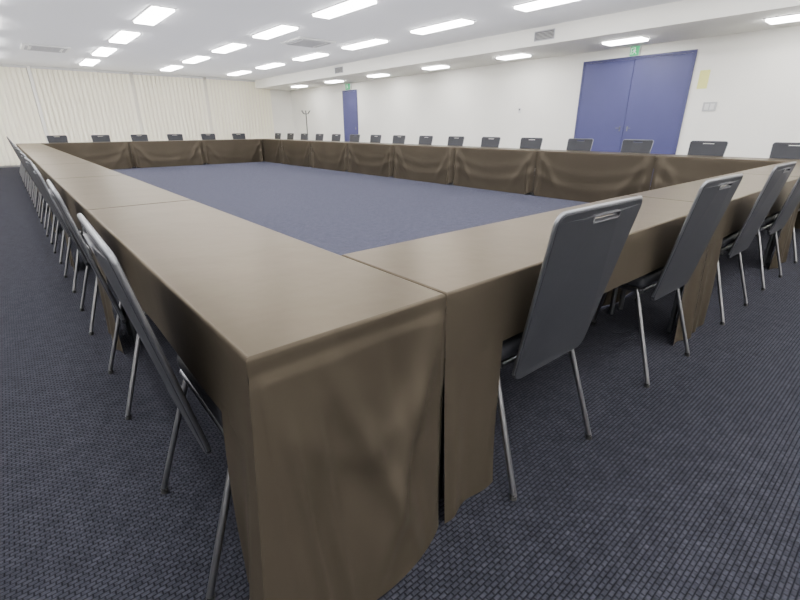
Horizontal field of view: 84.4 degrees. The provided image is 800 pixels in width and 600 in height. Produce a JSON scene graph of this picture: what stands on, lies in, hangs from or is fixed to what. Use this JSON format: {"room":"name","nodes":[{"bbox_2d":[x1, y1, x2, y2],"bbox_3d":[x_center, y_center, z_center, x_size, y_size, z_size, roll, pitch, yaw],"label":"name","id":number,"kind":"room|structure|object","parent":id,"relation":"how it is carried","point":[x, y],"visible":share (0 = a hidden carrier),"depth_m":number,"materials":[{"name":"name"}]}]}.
{"room":"conference room","nodes":[
{"label":"conference room","id":0,"kind":"room"},
{"bbox_2d":[0,67,294,163],"bbox_3d":[-8.983,-5.899,14.204,12.100,2.780,0.150,-17,27,-37],"label":"wall","id":1,"kind":"structure","parent":0,"point":[281,103],"depth_m":15.12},
{"bbox_2d":[0,164,19,167],"bbox_3d":[-8.931,-4.618,14.636,12.088,0.080,0.012,-17,27,-37],"label":"baseboard","id":2,"kind":"structure","parent":1,"relation":"attached to","point":[10,165],"depth_m":12.77,"materials":[{"name":"grey metal"}]},
{"bbox_2d":[26,66,47,142],"bbox_3d":[-10.454,-5.324,12.888,0.080,2.680,0.140,-17,27,-37],"label":"trim","id":3,"kind":"structure","parent":1,"relation":"attached to","point":[27,67],"depth_m":12.68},
{"bbox_2d":[0,0,681,79],"bbox_3d":[-2.157,-4.214,6.191,12.100,0.100,21.000,-17,27,-37],"label":"ceiling","id":4,"kind":"structure","parent":0,"point":[196,27],"depth_m":7.72,"materials":[{"name":"paint"}]},
{"bbox_2d":[0,64,45,165],"bbox_3d":[-11.867,-4.898,11.730,3.650,2.620,0.060,-17,27,-37],"label":"vertical blind","id":5,"kind":"object","parent":4,"relation":"hanging from","point":[6,67],"visible":0.8,"depth_m":12.51,"materials":[{"name":"fabric"}]},
{"bbox_2d":[20,43,70,52],"bbox_3d":[-7.676,-5.444,9.558,0.840,0.040,0.840,-17,27,-37],"label":"air conditioner","id":6,"kind":"object","parent":4,"relation":"attached to","point":[24,46],"visible":1,"depth_m":9.45,"materials":[{"name":"white plastic"}]},
{"bbox_2d":[30,47,60,51],"bbox_3d":[-7.684,-5.434,9.572,0.500,0.008,0.525,-17,27,-37],"label":"grille","id":7,"kind":"object","parent":6,"relation":"attached to","point":[31,48],"depth_m":9.57,"materials":[{"name":"grey metal"}]},
{"bbox_2d":[30,66,140,142],"bbox_3d":[-9.462,-5.647,13.621,2.450,2.620,0.060,-17,27,-37],"label":"vertical blind","id":8,"kind":"object","parent":4,"relation":"hanging from","point":[33,68],"visible":0.78,"depth_m":13.43,"materials":[{"name":"fabric"}]},
{"bbox_2d":[79,58,100,65],"bbox_3d":[-8.166,-6.248,11.611,0.340,0.040,1.280,-17,27,-37],"label":"recessed light","id":9,"kind":"object","parent":4,"relation":"in","point":[87,62],"visible":1,"depth_m":11.48,"materials":[{"name":"white plastic"}]},
{"bbox_2d":[91,47,117,56],"bbox_3d":[-6.713,-5.624,10.010,0.340,0.040,1.280,-17,27,-37],"label":"recessed light","id":10,"kind":"object","parent":4,"relation":"in","point":[100,51],"visible":1,"depth_m":9.83,"materials":[{"name":"white plastic"}]},
{"bbox_2d":[108,30,140,43],"bbox_3d":[-5.260,-5.000,8.410,0.340,0.040,1.280,-17,27,-37],"label":"recessed light","id":11,"kind":"object","parent":4,"relation":"in","point":[122,36],"visible":1,"depth_m":8.29,"materials":[{"name":"white plastic"}]},
{"bbox_2d":[132,5,175,24],"bbox_3d":[-3.807,-4.377,6.809,0.340,0.040,1.280,-17,27,-37],"label":"recessed light","id":12,"kind":"object","parent":4,"relation":"in","point":[153,14],"visible":1,"depth_m":6.68,"materials":[{"name":"white plastic"}]},
{"bbox_2d":[159,65,182,70],"bbox_3d":[-6.639,-6.724,12.812,0.340,0.040,1.280,-17,27,-37],"label":"recessed light","id":13,"kind":"object","parent":4,"relation":"in","point":[170,67],"visible":1,"depth_m":12.70,"materials":[{"name":"white plastic"}]},
{"bbox_2d":[132,72,210,140],"bbox_3d":[-7.629,-6.218,15.062,2.150,2.620,0.060,-17,27,-37],"label":"vertical blind","id":14,"kind":"object","parent":4,"relation":"hanging from","point":[157,76],"visible":0.78,"depth_m":14.88,"materials":[{"name":"fabric"}]},
{"bbox_2d":[181,55,209,63],"bbox_3d":[-5.186,-6.100,11.211,0.340,0.040,1.280,-17,27,-37],"label":"recessed light","id":15,"kind":"object","parent":4,"relation":"in","point":[197,58],"visible":1,"depth_m":11.03,"materials":[{"name":"white plastic"}]},
{"bbox_2d":[210,43,247,52],"bbox_3d":[-3.733,-5.476,9.611,0.340,0.040,1.280,-17,27,-37],"label":"recessed light","id":16,"kind":"object","parent":4,"relation":"in","point":[229,47],"visible":1,"depth_m":9.50,"materials":[{"name":"white plastic"}]},
{"bbox_2d":[227,70,251,75],"bbox_3d":[-5.112,-7.200,14.013,0.340,0.040,1.280,-17,27,-37],"label":"recessed light","id":17,"kind":"object","parent":4,"relation":"in","point":[240,72],"visible":1,"depth_m":13.92,"materials":[{"name":"white plastic"}]},
{"bbox_2d":[205,77,274,139],"bbox_3d":[-5.835,-6.778,16.473,2.350,2.620,0.060,-17,27,-37],"label":"vertical blind","id":18,"kind":"object","parent":4,"relation":"hanging from","point":[266,98],"visible":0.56,"depth_m":16.27,"materials":[{"name":"fabric"}]},
{"bbox_2d":[255,62,285,68],"bbox_3d":[-3.659,-6.576,12.412,0.340,0.040,1.280,-17,27,-37],"label":"recessed light","id":19,"kind":"object","parent":4,"relation":"in","point":[271,65],"visible":1,"depth_m":12.34,"materials":[{"name":"white plastic"}]},
{"bbox_2d":[251,24,299,38],"bbox_3d":[-2.280,-4.853,8.010,0.340,0.040,1.280,-17,27,-37],"label":"recessed light","id":20,"kind":"object","parent":4,"relation":"in","point":[281,29],"visible":1,"depth_m":7.90,"materials":[{"name":"white plastic"}]},
{"bbox_2d":[280,36,336,47],"bbox_3d":[-1.872,-5.243,9.002,0.840,0.040,0.840,-17,27,-37],"label":"air conditioner","id":21,"kind":"object","parent":4,"relation":"attached to","point":[298,41],"visible":1,"depth_m":8.88,"materials":[{"name":"white plastic"}]},
{"bbox_2d":[292,40,324,46],"bbox_3d":[-1.880,-5.233,9.016,0.500,0.008,0.525,-17,27,-37],"label":"grille","id":22,"kind":"object","parent":21,"relation":"attached to","point":[304,43],"depth_m":8.98,"materials":[{"name":"grey metal"}]},
{"bbox_2d":[291,52,328,60],"bbox_3d":[-2.206,-5.952,10.811,0.340,0.040,1.280,-17,27,-37],"label":"recessed light","id":23,"kind":"object","parent":4,"relation":"in","point":[317,54],"visible":1,"depth_m":10.65,"materials":[{"name":"white plastic"}]},
{"bbox_2d":[311,0,378,18],"bbox_3d":[-0.827,-4.229,6.410,0.340,0.040,1.280,-17,27,-37],"label":"recessed light","id":24,"kind":"object","parent":4,"relation":"in","point":[347,6],"visible":1,"depth_m":6.32,"materials":[{"name":"white plastic"}]},
{"bbox_2d":[341,38,388,49],"bbox_3d":[-0.753,-5.328,9.211,0.340,0.040,1.280,-17,27,-37],"label":"recessed light","id":25,"kind":"object","parent":4,"relation":"in","point":[376,41],"visible":1,"depth_m":9.09,"materials":[{"name":"white plastic"}]},
{"bbox_2d":[409,18,475,34],"bbox_3d":[0.700,-4.705,7.610,0.340,0.040,1.280,-17,27,-37],"label":"recessed light","id":26,"kind":"object","parent":4,"relation":"in","point":[458,22],"visible":1,"depth_m":7.48,"materials":[{"name":"white plastic"}]},
{"bbox_2d":[512,0,577,11],"bbox_3d":[2.153,-4.081,6.010,0.340,0.040,1.280,-17,27,-37],"label":"recessed light","id":27,"kind":"object","parent":4,"relation":"in","point":[536,4],"visible":1,"depth_m":6.18,"materials":[{"name":"white plastic"}]},
{"bbox_2d":[0,161,799,599],"bbox_3d":[-2.150,-1.627,7.207,12.100,0.100,21.000,-17,27,-37],"label":"floor","id":28,"kind":"structure","parent":0,"point":[686,485],"depth_m":1.60,"materials":[{"name":"carpet"}]},
{"bbox_2d":[9,139,28,187],"bbox_3d":[-6.842,-2.555,8.272,0.541,0.882,0.465,-18,28,-38],"label":"banquet chair","id":29,"kind":"object","parent":28,"relation":"on","point":[26,181],"visible":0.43,"depth_m":8.18,"materials":[{"name":"grey metal"}]},
{"bbox_2d":[10,140,30,194],"bbox_3d":[-6.277,-2.312,7.650,0.541,0.882,0.465,-18,27,-38],"label":"banquet chair","id":30,"kind":"object","parent":28,"relation":"on","point":[29,179],"visible":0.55,"depth_m":7.50,"materials":[{"name":"grey metal"}]},
{"bbox_2d":[11,141,34,200],"bbox_3d":[-5.689,-2.060,7.002,0.541,0.882,0.465,-18,27,-37],"label":"banquet chair","id":31,"kind":"object","parent":28,"relation":"on","point":[32,181],"visible":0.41,"depth_m":6.85,"materials":[{"name":"grey metal"}]},
{"bbox_2d":[12,142,37,208],"bbox_3d":[-5.125,-1.818,6.380,0.541,0.882,0.465,-17,27,-36],"label":"banquet chair","id":32,"kind":"object","parent":28,"relation":"on","point":[35,189],"visible":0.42,"depth_m":6.23,"materials":[{"name":"grey plastic"}]},
{"bbox_2d":[13,144,41,217],"bbox_3d":[-4.537,-1.565,5.732,0.541,0.882,0.465,-17,27,-36],"label":"banquet chair","id":33,"kind":"object","parent":28,"relation":"on","point":[39,196],"visible":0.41,"depth_m":5.58,"materials":[{"name":"grey plastic"}]},
{"bbox_2d":[16,143,43,171],"bbox_3d":[-8.810,-3.381,10.628,0.548,0.698,1.812,-17,27,-37],"label":"covered table","id":34,"kind":"object","parent":28,"relation":"on","point":[19,144],"visible":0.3,"depth_m":10.34,"materials":[{"name":"brown fabric"}]},
{"bbox_2d":[15,146,47,228],"bbox_3d":[-3.971,-1.322,5.109,0.541,0.882,0.465,-18,27,-38],"label":"banquet chair","id":35,"kind":"object","parent":28,"relation":"on","point":[16,147],"visible":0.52,"depth_m":4.96,"materials":[{"name":"grey metal"}]},
{"bbox_2d":[18,145,51,185],"bbox_3d":[-7.649,-2.881,9.346,0.556,0.697,1.782,-17,27,-37],"label":"covered table","id":36,"kind":"object","parent":28,"relation":"on","point":[23,146],"visible":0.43,"depth_m":9.21,"materials":[{"name":"brown fabric"}]},
{"bbox_2d":[17,148,55,243],"bbox_3d":[-3.383,-1.070,4.461,0.541,0.882,0.465,-18,28,-38],"label":"banquet chair","id":37,"kind":"object","parent":28,"relation":"on","point":[19,150],"visible":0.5,"depth_m":4.31,"materials":[{"name":"grey plastic"}]},
{"bbox_2d":[21,148,59,153],"bbox_3d":[-6.489,-2.388,8.082,0.541,0.698,1.782,-17,27,-37],"label":"covered table","id":38,"kind":"object","parent":28,"relation":"on","point":[23,150],"visible":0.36,"depth_m":7.92,"materials":[{"name":"brown fabric"}]},
{"bbox_2d":[20,152,64,263],"bbox_3d":[-2.817,-0.827,3.838,0.541,0.882,0.465,-18,28,-38],"label":"banquet chair","id":39,"kind":"object","parent":28,"relation":"on","point":[23,155],"visible":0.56,"depth_m":3.68,"materials":[{"name":"grey plastic"}]},
{"bbox_2d":[25,151,72,207],"bbox_3d":[-5.341,-1.891,6.807,0.552,0.698,1.782,-17,27,-37],"label":"covered table","id":40,"kind":"object","parent":28,"relation":"on","point":[39,153],"visible":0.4,"depth_m":6.46,"materials":[{"name":"brown fabric"}]},
{"bbox_2d":[24,157,88,292],"bbox_3d":[-2.229,-0.575,3.191,0.541,0.882,0.465,-18,28,-38],"label":"banquet chair","id":41,"kind":"object","parent":28,"relation":"on","point":[29,163],"visible":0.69,"depth_m":3.03,"materials":[{"name":"grey plastic"}]},
{"bbox_2d":[46,135,67,142],"bbox_3d":[-8.803,-3.822,11.515,0.465,0.882,0.541,-18,28,-38],"label":"banquet chair","id":42,"kind":"object","parent":28,"relation":"on","point":[51,138],"visible":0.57,"depth_m":11.55,"materials":[{"name":"grey plastic"}]},
{"bbox_2d":[30,156,91,228],"bbox_3d":[-4.184,-1.397,5.539,0.541,0.698,1.782,-17,27,-37],"label":"covered table","id":43,"kind":"object","parent":28,"relation":"on","point":[48,160],"visible":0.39,"depth_m":5.25,"materials":[{"name":"brown fabric"}]},
{"bbox_2d":[32,164,98,334],"bbox_3d":[-1.665,-0.332,2.569,0.541,0.882,0.465,-17,27,-36],"label":"banquet chair","id":44,"kind":"object","parent":28,"relation":"on","point":[37,173],"visible":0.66,"depth_m":2.35,"materials":[{"name":"grey plastic"}]},
{"bbox_2d":[39,163,123,265],"bbox_3d":[-3.036,-0.901,4.265,0.552,0.698,1.782,-17,27,-37],"label":"covered table","id":45,"kind":"object","parent":28,"relation":"on","point":[51,172],"visible":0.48,"depth_m":4.01,"materials":[{"name":"brown fabric"}]},
{"bbox_2d":[41,141,133,169],"bbox_3d":[-8.300,-3.844,11.803,1.920,0.698,0.566,-17,27,-37],"label":"covered table","id":46,"kind":"object","parent":28,"relation":"on","point":[110,155],"visible":0.66,"depth_m":11.80,"materials":[{"name":"brown fabric"}]},
{"bbox_2d":[46,179,146,419],"bbox_3d":[-1.027,-0.058,1.866,0.541,0.882,0.465,-17,27,-36],"label":"banquet chair","id":47,"kind":"object","parent":28,"relation":"on","point":[55,195],"visible":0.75,"depth_m":1.61,"materials":[{"name":"grey plastic"}]},
{"bbox_2d":[91,135,110,141],"bbox_3d":[-8.062,-4.053,12.097,0.465,0.882,0.541,-18,27,-38],"label":"banquet chair","id":48,"kind":"object","parent":28,"relation":"on","point":[95,138],"visible":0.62,"depth_m":12.13,"materials":[{"name":"grey plastic"}]},
{"bbox_2d":[54,175,190,335],"bbox_3d":[-1.883,-0.406,2.995,0.552,0.698,1.782,-17,27,-37],"label":"covered table","id":49,"kind":"object","parent":28,"relation":"on","point":[82,194],"visible":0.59,"depth_m":2.61,"materials":[{"name":"brown fabric"}]},
{"bbox_2d":[130,134,147,140],"bbox_3d":[-7.336,-4.279,12.668,0.465,0.882,0.541,-18,27,-38],"label":"banquet chair","id":50,"kind":"object","parent":28,"relation":"on","point":[135,137],"visible":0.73,"depth_m":12.71,"materials":[{"name":"grey plastic"}]},
{"bbox_2d":[77,213,250,599],"bbox_3d":[-0.420,0.202,1.197,0.541,0.882,0.465,-17,27,-36],"label":"banquet chair","id":51,"kind":"object","parent":28,"relation":"on","point":[105,256],"visible":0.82,"depth_m":0.94,"materials":[{"name":"grey plastic"}]},
{"bbox_2d":[126,140,204,167],"bbox_3d":[-6.828,-4.300,12.955,1.920,0.698,0.569,-17,27,-37],"label":"covered table","id":52,"kind":"object","parent":28,"relation":"on","point":[145,154],"visible":0.95,"depth_m":12.76,"materials":[{"name":"brown fabric"}]},
{"bbox_2d":[167,134,182,140],"bbox_3d":[-6.610,-4.505,13.239,0.465,0.882,0.541,-17,27,-36],"label":"banquet chair","id":53,"kind":"object","parent":28,"relation":"on","point":[170,137],"visible":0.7,"depth_m":13.28,"materials":[{"name":"grey plastic"}]},
{"bbox_2d":[201,134,215,139],"bbox_3d":[-5.862,-4.738,13.827,0.465,0.882,0.541,-17,27,-37],"label":"banquet chair","id":54,"kind":"object","parent":28,"relation":"on","point":[203,136],"visible":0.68,"depth_m":13.87,"materials":[{"name":"grey plastic"}]},
{"bbox_2d":[201,139,263,163],"bbox_3d":[-5.366,-4.760,14.117,1.919,0.698,0.561,-17,27,-37],"label":"covered table","id":55,"kind":"object","parent":28,"relation":"on","point":[224,151],"visible":0.94,"depth_m":13.93,"materials":[{"name":"brown fabric"}]},
{"bbox_2d":[232,133,245,138],"bbox_3d":[-5.121,-4.969,14.409,0.465,0.882,0.541,-17,27,-36],"label":"banquet chair","id":56,"kind":"object","parent":28,"relation":"on","point":[234,135],"visible":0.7,"depth_m":14.45,"materials":[{"name":"grey plastic"}]},
{"bbox_2d":[87,200,446,599],"bbox_3d":[-0.674,0.118,1.650,0.599,0.698,1.994,-17,27,-37],"label":"covered table","id":57,"kind":"object","parent":28,"relation":"on","point":[333,463],"visible":0.99,"depth_m":0.97,"materials":[{"name":"brown fabric"}]},
{"bbox_2d":[262,139,292,162],"bbox_3d":[-4.045,-4.863,14.368,0.584,0.697,1.826,-17,27,-37],"label":"covered table","id":58,"kind":"object","parent":28,"relation":"on","point":[272,148],"visible":0.66,"depth_m":14.00,"materials":[{"name":"brown fabric"}]},
{"bbox_2d":[275,133,280,138],"bbox_3d":[-4.274,-5.114,14.772,0.541,0.882,0.465,-17,27,-37],"label":"banquet chair","id":59,"kind":"object","parent":28,"relation":"on","point":[277,135],"visible":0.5,"depth_m":14.77,"materials":[{"name":"grey plastic"}]},
{"bbox_2d":[287,133,293,138],"bbox_3d":[-3.693,-4.864,14.132,0.541,0.882,0.465,-17,27,-37],"label":"banquet chair","id":60,"kind":"object","parent":28,"relation":"on","point":[289,136],"visible":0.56,"depth_m":14.15,"materials":[{"name":"grey plastic"}]},
{"bbox_2d":[281,140,318,166],"bbox_3d":[-2.873,-4.359,13.076,0.595,0.698,1.800,-17,27,-37],"label":"covered table","id":61,"kind":"object","parent":28,"relation":"on","point":[294,152],"visible":0.88,"depth_m":12.86,"materials":[{"name":"brown fabric"}]},
{"bbox_2d":[301,133,307,139],"bbox_3d":[-3.111,-4.615,13.491,0.541,0.882,0.465,-17,27,-37],"label":"banquet chair","id":62,"kind":"object","parent":28,"relation":"on","point":[304,136],"visible":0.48,"depth_m":13.50,"materials":[{"name":"grey plastic"}]},
{"bbox_2d":[311,134,323,151],"bbox_3d":[-2.530,-4.365,12.851,0.541,0.882,0.465,-17,27,-37],"label":"banquet chair","id":63,"kind":"object","parent":28,"relation":"on","point":[319,137],"visible":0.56,"depth_m":12.85,"materials":[{"name":"grey plastic"}]},
{"bbox_2d":[311,141,353,171],"bbox_3d":[-1.716,-3.859,11.791,0.595,0.698,1.796,-17,27,-37],"label":"covered table","id":64,"kind":"object","parent":28,"relation":"on","point":[330,155],"visible":0.89,"depth_m":11.60,"materials":[{"name":"brown fabric"}]},
{"bbox_2d":[331,134,340,140],"bbox_3d":[-1.949,-4.116,12.211,0.541,0.882,0.465,-18,28,-38],"label":"banquet chair","id":65,"kind":"object","parent":28,"relation":"on","point":[334,137],"visible":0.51,"depth_m":12.22,"materials":[{"name":"grey plastic"}]},
{"bbox_2d":[350,134,359,141],"bbox_3d":[-1.368,-3.866,11.571,0.541,0.882,0.465,-18,28,-38],"label":"banquet chair","id":66,"kind":"object","parent":28,"relation":"on","point":[353,137],"visible":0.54,"depth_m":11.59,"materials":[{"name":"grey plastic"}]},
{"bbox_2d":[347,142,398,176],"bbox_3d":[-0.549,-3.361,10.514,0.606,0.698,1.796,-17,27,-37],"label":"covered table","id":67,"kind":"object","parent":28,"relation":"on","point":[377,159],"visible":0.89,"depth_m":10.30,"materials":[{"name":"brown fabric"}]},
{"bbox_2d":[370,135,380,142],"bbox_3d":[-0.786,-3.617,10.930,0.541,0.882,0.465,-17,27,-37],"label":"banquet chair","id":68,"kind":"object","parent":28,"relation":"on","point":[373,138],"visible":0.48,"depth_m":10.95,"materials":[{"name":"grey plastic"}]},
{"bbox_2d":[392,135,405,143],"bbox_3d":[-0.206,-3.367,10.291,0.541,0.882,0.465,-18,28,-38],"label":"banquet chair","id":69,"kind":"object","parent":28,"relation":"on","point":[397,139],"visible":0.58,"depth_m":10.30,"materials":[{"name":"grey plastic"}]},
{"bbox_2d":[418,136,432,144],"bbox_3d":[0.377,-3.117,9.649,0.541,0.882,0.465,-17,27,-36],"label":"banquet chair","id":70,"kind":"object","parent":28,"relation":"on","point":[422,140],"visible":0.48,"depth_m":9.67,"materials":[{"name":"grey plastic"}]},
{"bbox_2d":[394,144,470,184],"bbox_3d":[0.612,-2.861,9.232,0.603,0.698,1.796,-17,27,-37],"label":"covered table","id":71,"kind":"object","parent":28,"relation":"on","point":[416,162],"visible":0.88,"depth_m":9.02,"materials":[{"name":"brown fabric"}]},
{"bbox_2d":[447,136,463,145],"bbox_3d":[0.957,-2.868,9.010,0.541,0.882,0.465,-17,27,-37],"label":"banquet chair","id":72,"kind":"object","parent":28,"relation":"on","point":[452,140],"visible":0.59,"depth_m":9.03,"materials":[{"name":"grey plastic"}]},
{"bbox_2d":[481,137,500,147],"bbox_3d":[1.538,-2.619,8.370,0.541,0.882,0.465,-18,28,-38],"label":"banquet chair","id":73,"kind":"object","parent":28,"relation":"on","point":[486,141],"visible":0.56,"depth_m":8.39,"materials":[{"name":"grey plastic"}]},
{"bbox_2d":[453,147,547,193],"bbox_3d":[1.776,-2.363,7.954,0.593,0.698,1.796,-17,27,-37],"label":"covered table","id":74,"kind":"object","parent":28,"relation":"on","point":[511,170],"visible":0.89,"depth_m":7.73,"materials":[{"name":"brown fabric"}]},
{"bbox_2d":[341,195,709,522],"bbox_3d":[0.697,0.018,1.894,1.928,0.698,0.542,-17,27,-37],"label":"covered table","id":75,"kind":"object","parent":28,"relation":"on","point":[488,274],"visible":0.62,"depth_m":1.28,"materials":[{"name":"brown fabric"}]},
{"bbox_2d":[520,137,542,174],"bbox_3d":[2.119,-2.369,7.730,0.541,0.882,0.465,-18,28,-38],"label":"banquet chair","id":76,"kind":"object","parent":28,"relation":"on","point":[525,143],"visible":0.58,"depth_m":7.75,"materials":[{"name":"grey plastic"}]},
{"bbox_2d":[497,196,642,500],"bbox_3d":[0.371,0.085,1.490,0.465,0.882,0.541,-17,27,-36],"label":"banquet chair","id":77,"kind":"object","parent":28,"relation":"on","point":[583,251],"visible":0.8,"depth_m":1.24,"materials":[{"name":"grey plastic"}]},
{"bbox_2d":[566,138,593,150],"bbox_3d":[2.702,-2.119,7.088,0.541,0.882,0.465,-17,27,-36],"label":"banquet chair","id":78,"kind":"object","parent":28,"relation":"on","point":[575,144],"visible":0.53,"depth_m":7.10,"materials":[{"name":"grey plastic"}]},
{"bbox_2d":[533,150,669,202],"bbox_3d":[2.940,-1.864,6.674,0.584,0.698,1.797,-17,27,-37],"label":"covered table","id":79,"kind":"object","parent":28,"relation":"on","point":[583,176],"visible":0.88,"depth_m":6.50,"materials":[{"name":"brown fabric"}]},
{"bbox_2d":[621,139,653,153],"bbox_3d":[3.282,-1.870,6.449,0.541,0.882,0.465,-17,27,-37],"label":"banquet chair","id":80,"kind":"object","parent":28,"relation":"on","point":[628,145],"visible":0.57,"depth_m":6.47,"materials":[{"name":"grey plastic"}]},
{"bbox_2d":[591,173,742,387],"bbox_3d":[1.108,-0.144,2.069,0.465,0.882,0.541,-17,27,-36],"label":"banquet chair","id":81,"kind":"object","parent":28,"relation":"on","point":[712,199],"visible":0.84,"depth_m":1.85,"materials":[{"name":"grey plastic"}]},
{"bbox_2d":[602,173,798,332],"bbox_3d":[2.168,-0.438,3.045,1.919,0.698,0.518,-17,27,-37],"label":"covered table","id":82,"kind":"object","parent":28,"relation":"on","point":[750,186],"visible":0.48,"depth_m":2.54,"materials":[{"name":"brown fabric"}]},
{"bbox_2d":[687,141,727,155],"bbox_3d":[3.864,-1.620,5.808,0.541,0.882,0.465,-17,27,-36],"label":"banquet chair","id":83,"kind":"object","parent":28,"relation":"on","point":[718,148],"visible":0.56,"depth_m":5.81,"materials":[{"name":"grey plastic"}]},
{"bbox_2d":[634,161,795,324],"bbox_3d":[1.872,-0.382,2.670,0.465,0.882,0.541,-17,27,-37],"label":"banquet chair","id":84,"kind":"object","parent":28,"relation":"on","point":[742,238],"visible":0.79,"depth_m":2.45,"materials":[{"name":"grey plastic"}]},
{"bbox_2d":[650,154,799,228],"bbox_3d":[4.110,-1.360,5.380,0.594,0.698,1.832,-17,27,-37],"label":"covered table","id":85,"kind":"object","parent":28,"relation":"on","point":[672,169],"visible":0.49,"depth_m":5.46,"materials":[{"name":"brown fabric"}]},
{"bbox_2d":[705,176,799,290],"bbox_3d":[2.543,-0.592,3.198,0.465,0.882,0.541,-17,27,-36],"label":"banquet chair","id":86,"kind":"object","parent":28,"relation":"on","point":[779,220],"visible":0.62,"depth_m":3.03,"materials":[{"name":"grey plastic"}]},
{"bbox_2d":[720,161,799,262],"bbox_3d":[3.634,-0.896,4.203,1.922,0.698,0.532,-17,27,-37],"label":"covered table","id":87,"kind":"object","parent":28,"relation":"on","point":[766,170],"visible":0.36,"depth_m":3.63,"materials":[{"name":"brown fabric"}]},
{"bbox_2d":[726,205,799,262],"bbox_3d":[3.306,-0.830,3.798,0.465,0.882,0.541,-17,27,-36],"label":"banquet chair","id":88,"kind":"object","parent":28,"relation":"on","point":[793,233],"visible":0.24,"depth_m":3.64,"materials":[{"name":"grey plastic"}]},
{"bbox_2d":[769,142,799,158],"bbox_3d":[4.445,-1.371,5.168,0.541,0.882,0.465,-17,27,-37],"label":"banquet chair","id":89,"kind":"object","parent":28,"relation":"on","point":[779,150],"visible":0.39,"depth_m":5.24,"materials":[{"name":"grey plastic"}]},
{"bbox_2d":[291,25,799,157],"bbox_3d":[2.523,-4.424,10.358,0.150,2.780,21.000,-17,27,-37],"label":"wall","id":90,"kind":"structure","parent":0,"point":[754,80],"depth_m":9.45,"materials":[{"name":"paint"}]},
{"bbox_2d":[290,85,307,87],"bbox_3d":[-3.508,-7.439,15.376,0.340,0.040,0.680,-17,27,-37],"label":"ceiling light","id":91,"kind":"object","parent":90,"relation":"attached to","point":[295,86],"visible":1,"depth_m":15.20,"materials":[{"name":"white plastic"}]},
{"bbox_2d":[324,80,344,82],"bbox_3d":[-2.055,-6.815,13.775,0.340,0.040,0.680,-17,27,-37],"label":"ceiling light","id":92,"kind":"object","parent":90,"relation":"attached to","point":[330,81],"visible":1,"depth_m":13.62,"materials":[{"name":"white plastic"}]},
{"bbox_2d":[335,66,342,73],"bbox_3d":[-1.709,-6.426,12.344,0.015,0.150,0.400,-17,27,-37],"label":"air vent","id":93,"kind":"object","parent":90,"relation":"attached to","point":[336,68],"visible":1,"depth_m":12.34,"materials":[{"name":"grey metal"}]},
{"bbox_2d":[345,83,351,89],"bbox_3d":[-1.696,-7.011,14.517,0.067,0.182,0.272,-17,27,-37],"label":"exit sign","id":94,"kind":"object","parent":90,"relation":"attached to","point":[347,86],"visible":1,"depth_m":14.46,"materials":[{"name":"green plastic"}]},
{"bbox_2d":[342,89,358,141],"bbox_3d":[-1.677,-5.891,14.936,0.068,2.190,0.830,-17,27,-37],"label":"door","id":95,"kind":"structure","parent":90,"relation":"in","point":[350,103],"depth_m":14.79,"materials":[{"name":"blue metal"}]},
{"bbox_2d":[366,73,390,77],"bbox_3d":[-0.602,-6.191,12.175,0.340,0.040,0.680,-17,27,-37],"label":"ceiling light","id":96,"kind":"object","parent":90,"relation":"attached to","point":[379,74],"visible":1,"depth_m":12.02,"materials":[{"name":"white plastic"}]},
{"bbox_2d":[421,65,448,69],"bbox_3d":[0.851,-5.567,10.574,0.340,0.040,0.680,-17,27,-37],"label":"ceiling light","id":97,"kind":"object","parent":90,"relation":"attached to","point":[434,67],"visible":1,"depth_m":10.45,"materials":[{"name":"white plastic"}]},
{"bbox_2d":[495,53,532,59],"bbox_3d":[2.304,-4.944,8.973,0.340,0.040,0.680,-17,27,-37],"label":"ceiling light","id":98,"kind":"object","parent":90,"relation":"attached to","point":[519,55],"visible":1,"depth_m":8.88,"materials":[{"name":"white plastic"}]},
{"bbox_2d":[254,0,799,90],"bbox_3d":[1.897,-5.301,9.449,1.480,0.280,21.000,-17,27,-37],"label":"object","id":99,"kind":"structure","parent":90,"relation":"attached to","point":[684,19],"depth_m":7.53,"materials":[{"name":"paint"}]},
{"bbox_2d":[534,28,554,41],"bbox_3d":[2.515,-4.613,7.691,0.015,0.150,0.400,-17,27,-37],"label":"air vent","id":100,"kind":"object","parent":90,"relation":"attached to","point":[552,30],"visible":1,"depth_m":7.69,"materials":[{"name":"grey metal"}]},
{"bbox_2d":[601,36,650,45],"bbox_3d":[3.757,-4.320,7.373,0.340,0.040,0.680,-17,27,-37],"label":"ceiling light","id":101,"kind":"object","parent":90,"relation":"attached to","point":[636,39],"visible":1,"depth_m":7.28,"materials":[{"name":"white plastic"}]},
{"bbox_2d":[629,45,641,56],"bbox_3d":[4.246,-4.488,7.962,0.067,0.162,0.172,-17,27,-37],"label":"exit sign","id":102,"kind":"object","parent":90,"relation":"attached to","point":[635,50],"visible":1,"depth_m":7.93,"materials":[{"name":"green plastic"}]},
{"bbox_2d":[574,49,697,184],"bbox_3d":[4.258,-3.366,8.389,0.068,2.240,1.990,-17,27,-37],"label":"door","id":103,"kind":"structure","parent":90,"relation":"in","point":[643,98],"depth_m":8.15,"materials":[{"name":"blue metal"}]},
{"bbox_2d":[696,70,710,88],"bbox_3d":[5.040,-3.663,7.331,0.004,0.280,0.150,-17,27,-37],"label":"notice","id":104,"kind":"object","parent":90,"relation":"attached to","point":[703,79],"visible":1,"depth_m":7.33,"materials":[{"name":"yellow paper"}]},
{"bbox_2d":[702,102,716,110],"bbox_3d":[5.152,-3.220,7.353,0.018,0.140,0.200,-17,27,-37],"label":"light switch","id":105,"kind":"object","parent":90,"relation":"attached to","point":[707,106],"visible":1,"depth_m":7.35,"materials":[{"name":"grey"}]},
{"bbox_2d":[763,13,799,23],"bbox_3d":[5.210,-3.696,5.772,0.340,0.040,0.680,-17,27,-37],"label":"ceiling light","id":106,"kind":"object","parent":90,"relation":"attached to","point":[792,17],"visible":1,"depth_m":5.82,"materials":[{"name":"white plastic"}]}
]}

